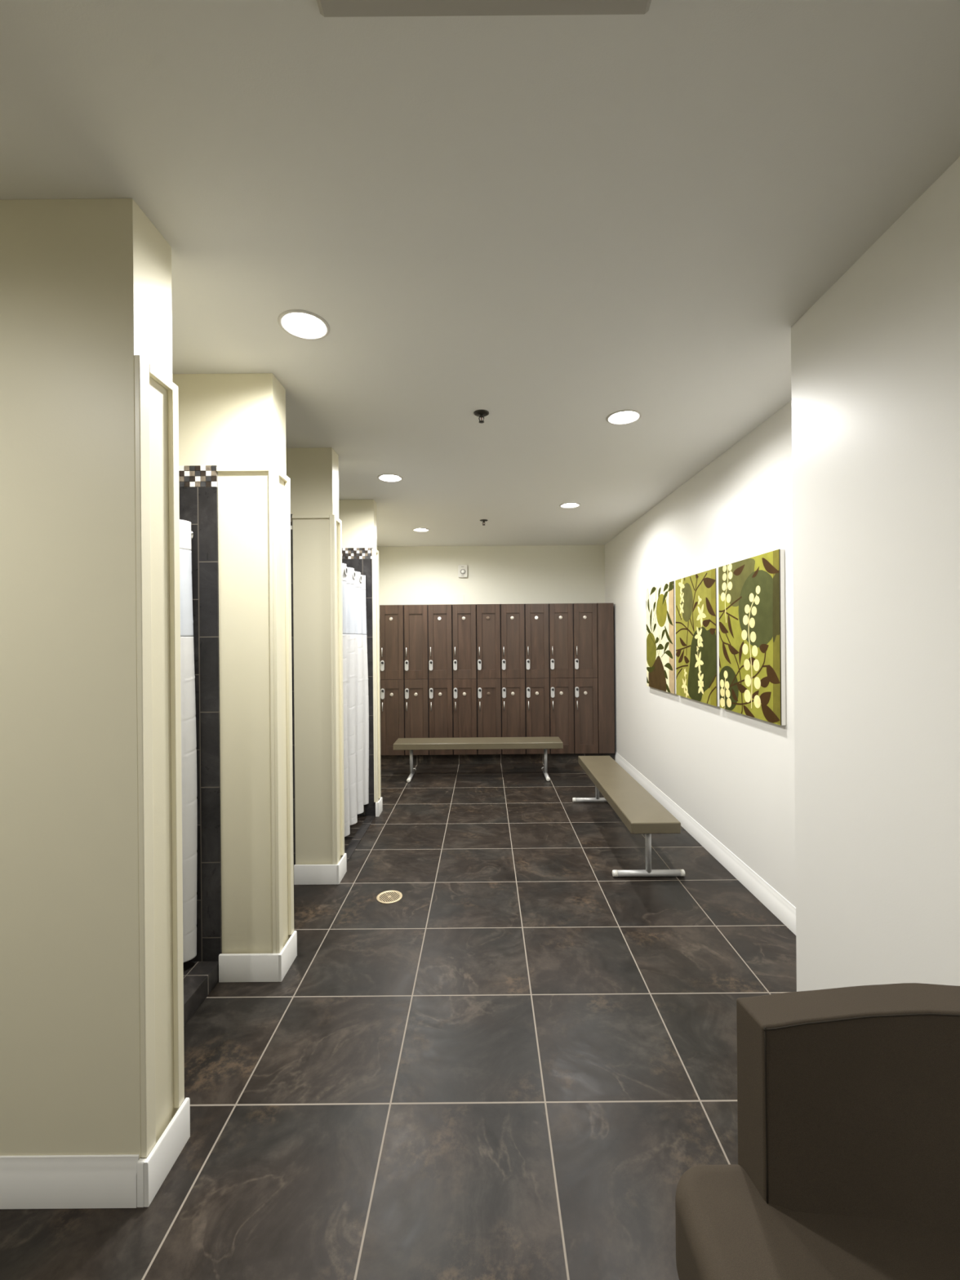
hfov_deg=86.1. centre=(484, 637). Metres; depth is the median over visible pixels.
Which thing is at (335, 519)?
trim
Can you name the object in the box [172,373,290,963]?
wall
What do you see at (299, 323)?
recessed light
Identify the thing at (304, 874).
baseboard
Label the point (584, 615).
locker
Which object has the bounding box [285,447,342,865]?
wall
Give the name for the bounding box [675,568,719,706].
painting
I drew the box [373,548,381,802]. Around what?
trim
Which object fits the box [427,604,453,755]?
locker
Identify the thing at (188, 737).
shower curtain
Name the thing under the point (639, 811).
bench
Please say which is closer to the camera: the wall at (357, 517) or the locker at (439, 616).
the wall at (357, 517)
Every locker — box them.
[379,604,404,755]
[404,604,429,755]
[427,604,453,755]
[452,604,477,755]
[476,604,502,754]
[500,604,525,754]
[524,603,550,754]
[548,603,573,754]
[573,603,598,753]
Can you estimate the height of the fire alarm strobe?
0.162 m
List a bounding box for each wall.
[0,198,178,1158]
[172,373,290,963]
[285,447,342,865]
[338,499,378,815]
[377,544,604,754]
[604,400,795,907]
[791,156,959,991]
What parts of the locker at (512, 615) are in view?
door, panel, panel, door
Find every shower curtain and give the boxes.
[179,519,197,962]
[342,563,368,836]
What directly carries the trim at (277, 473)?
attached to the wall at (225, 420)
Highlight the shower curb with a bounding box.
[342,815,375,862]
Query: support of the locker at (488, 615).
on the floor
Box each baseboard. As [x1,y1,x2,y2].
[0,1154,139,1208]
[137,1097,190,1207]
[218,930,297,982]
[293,853,346,884]
[375,796,382,817]
[614,751,795,935]
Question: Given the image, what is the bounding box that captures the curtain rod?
[191,529,194,540]
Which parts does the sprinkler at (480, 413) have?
frame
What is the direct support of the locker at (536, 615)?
on the floor
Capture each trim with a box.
[133,355,184,1157]
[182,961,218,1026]
[216,466,276,953]
[271,466,293,953]
[292,515,334,864]
[332,515,344,864]
[372,548,376,802]
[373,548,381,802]
[380,751,615,764]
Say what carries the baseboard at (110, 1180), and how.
attached to the wall at (86, 284)
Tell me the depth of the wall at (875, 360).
1.54 m
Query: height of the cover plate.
0.130 m
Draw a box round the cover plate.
[457,595,463,604]
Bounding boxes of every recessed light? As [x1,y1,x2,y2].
[277,309,329,340]
[377,473,403,482]
[412,528,429,532]
[559,502,580,508]
[605,409,641,424]
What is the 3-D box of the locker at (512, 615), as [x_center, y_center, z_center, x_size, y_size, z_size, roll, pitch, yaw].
[0.340,0.486,6.319,0.285,1.778,0.557,0,0,0]
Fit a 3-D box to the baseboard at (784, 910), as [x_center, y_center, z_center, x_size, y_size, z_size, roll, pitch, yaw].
[1.560,1.422,4.045,0.014,0.130,4.141,0,0,0]
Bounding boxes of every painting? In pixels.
[645,581,675,693]
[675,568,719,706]
[718,549,786,725]
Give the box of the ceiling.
[0,0,959,546]
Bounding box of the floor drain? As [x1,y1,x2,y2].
[376,890,402,903]
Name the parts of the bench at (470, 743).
leg, seat, leg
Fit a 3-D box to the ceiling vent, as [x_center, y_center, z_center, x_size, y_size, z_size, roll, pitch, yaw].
[0.000,-1.173,0.660,0.618,0.020,0.612,0,0,0]
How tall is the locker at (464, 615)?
1.778 m
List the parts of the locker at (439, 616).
door, panel, door, panel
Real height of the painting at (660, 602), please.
0.911 m
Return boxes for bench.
[393,737,563,782]
[572,755,684,876]
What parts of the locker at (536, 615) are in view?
door, panel, door, panel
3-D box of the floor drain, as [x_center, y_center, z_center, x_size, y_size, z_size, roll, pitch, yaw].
[-0.552,1.503,2.983,0.149,0.003,0.149,0,0,-38]
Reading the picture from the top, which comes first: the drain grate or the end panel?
the end panel
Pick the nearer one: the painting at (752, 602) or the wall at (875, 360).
the wall at (875, 360)
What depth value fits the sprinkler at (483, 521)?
5.16 m
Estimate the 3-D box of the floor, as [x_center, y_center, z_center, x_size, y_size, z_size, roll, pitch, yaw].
[-0.409,1.562,1.750,4.555,0.123,10.100,0,0,0]
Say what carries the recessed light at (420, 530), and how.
in the ceiling
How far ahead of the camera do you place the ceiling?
1.37 m
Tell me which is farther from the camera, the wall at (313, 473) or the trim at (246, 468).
the wall at (313, 473)
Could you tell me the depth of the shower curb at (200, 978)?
2.15 m
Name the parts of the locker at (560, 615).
door, panel, door, panel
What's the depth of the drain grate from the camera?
2.98 m
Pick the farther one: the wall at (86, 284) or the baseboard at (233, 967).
the baseboard at (233, 967)
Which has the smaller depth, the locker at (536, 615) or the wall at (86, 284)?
the wall at (86, 284)
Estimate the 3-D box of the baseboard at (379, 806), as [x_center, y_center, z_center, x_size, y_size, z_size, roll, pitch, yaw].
[-0.905,1.448,4.406,0.030,0.119,0.152,0,0,0]
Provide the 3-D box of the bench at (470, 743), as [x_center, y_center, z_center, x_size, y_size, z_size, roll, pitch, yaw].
[-0.066,1.304,5.568,1.790,0.392,0.448,0,0,0]
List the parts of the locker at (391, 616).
panel, door, door, panel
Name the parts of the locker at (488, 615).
door, panel, door, panel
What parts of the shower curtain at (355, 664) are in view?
sheer panel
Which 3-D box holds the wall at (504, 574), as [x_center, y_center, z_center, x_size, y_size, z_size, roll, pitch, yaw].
[-0.446,0.162,6.675,4.305,2.683,0.150,0,0,0]
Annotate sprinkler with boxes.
[473,409,488,423]
[480,519,488,525]
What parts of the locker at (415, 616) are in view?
door, panel, door, panel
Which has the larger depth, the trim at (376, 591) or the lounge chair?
the trim at (376, 591)
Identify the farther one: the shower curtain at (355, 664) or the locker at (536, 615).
the locker at (536, 615)
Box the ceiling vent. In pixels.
[316,0,651,17]
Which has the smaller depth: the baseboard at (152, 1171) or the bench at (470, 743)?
the baseboard at (152, 1171)
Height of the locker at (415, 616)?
1.778 m
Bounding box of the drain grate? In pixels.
[379,892,399,902]
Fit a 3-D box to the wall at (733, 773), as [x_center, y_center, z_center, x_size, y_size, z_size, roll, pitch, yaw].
[1.631,0.144,4.287,0.150,2.683,4.926,0,0,0]
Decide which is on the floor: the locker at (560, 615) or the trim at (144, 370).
the locker at (560, 615)
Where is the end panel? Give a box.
[596,603,614,753]
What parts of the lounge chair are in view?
seat, backrest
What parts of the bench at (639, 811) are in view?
leg, seat, leg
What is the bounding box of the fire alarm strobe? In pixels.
[457,564,467,577]
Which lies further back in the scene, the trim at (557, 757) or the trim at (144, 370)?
the trim at (557, 757)
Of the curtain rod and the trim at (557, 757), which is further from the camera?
the trim at (557, 757)
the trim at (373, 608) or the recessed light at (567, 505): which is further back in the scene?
the recessed light at (567, 505)
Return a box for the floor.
[0,763,796,1279]
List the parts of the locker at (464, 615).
door, panel, door, panel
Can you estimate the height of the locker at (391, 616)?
1.778 m
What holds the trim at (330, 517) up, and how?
attached to the wall at (313, 473)
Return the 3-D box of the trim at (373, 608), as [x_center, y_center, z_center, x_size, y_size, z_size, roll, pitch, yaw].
[-0.935,0.317,4.349,0.016,2.147,0.014,0,0,0]
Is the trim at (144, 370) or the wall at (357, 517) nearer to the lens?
the trim at (144, 370)
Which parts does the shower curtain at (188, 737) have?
sheer panel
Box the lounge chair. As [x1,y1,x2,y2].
[675,982,959,1279]
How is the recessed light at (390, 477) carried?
in the ceiling
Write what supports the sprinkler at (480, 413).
attached to the ceiling
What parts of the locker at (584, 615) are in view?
door, panel, door, panel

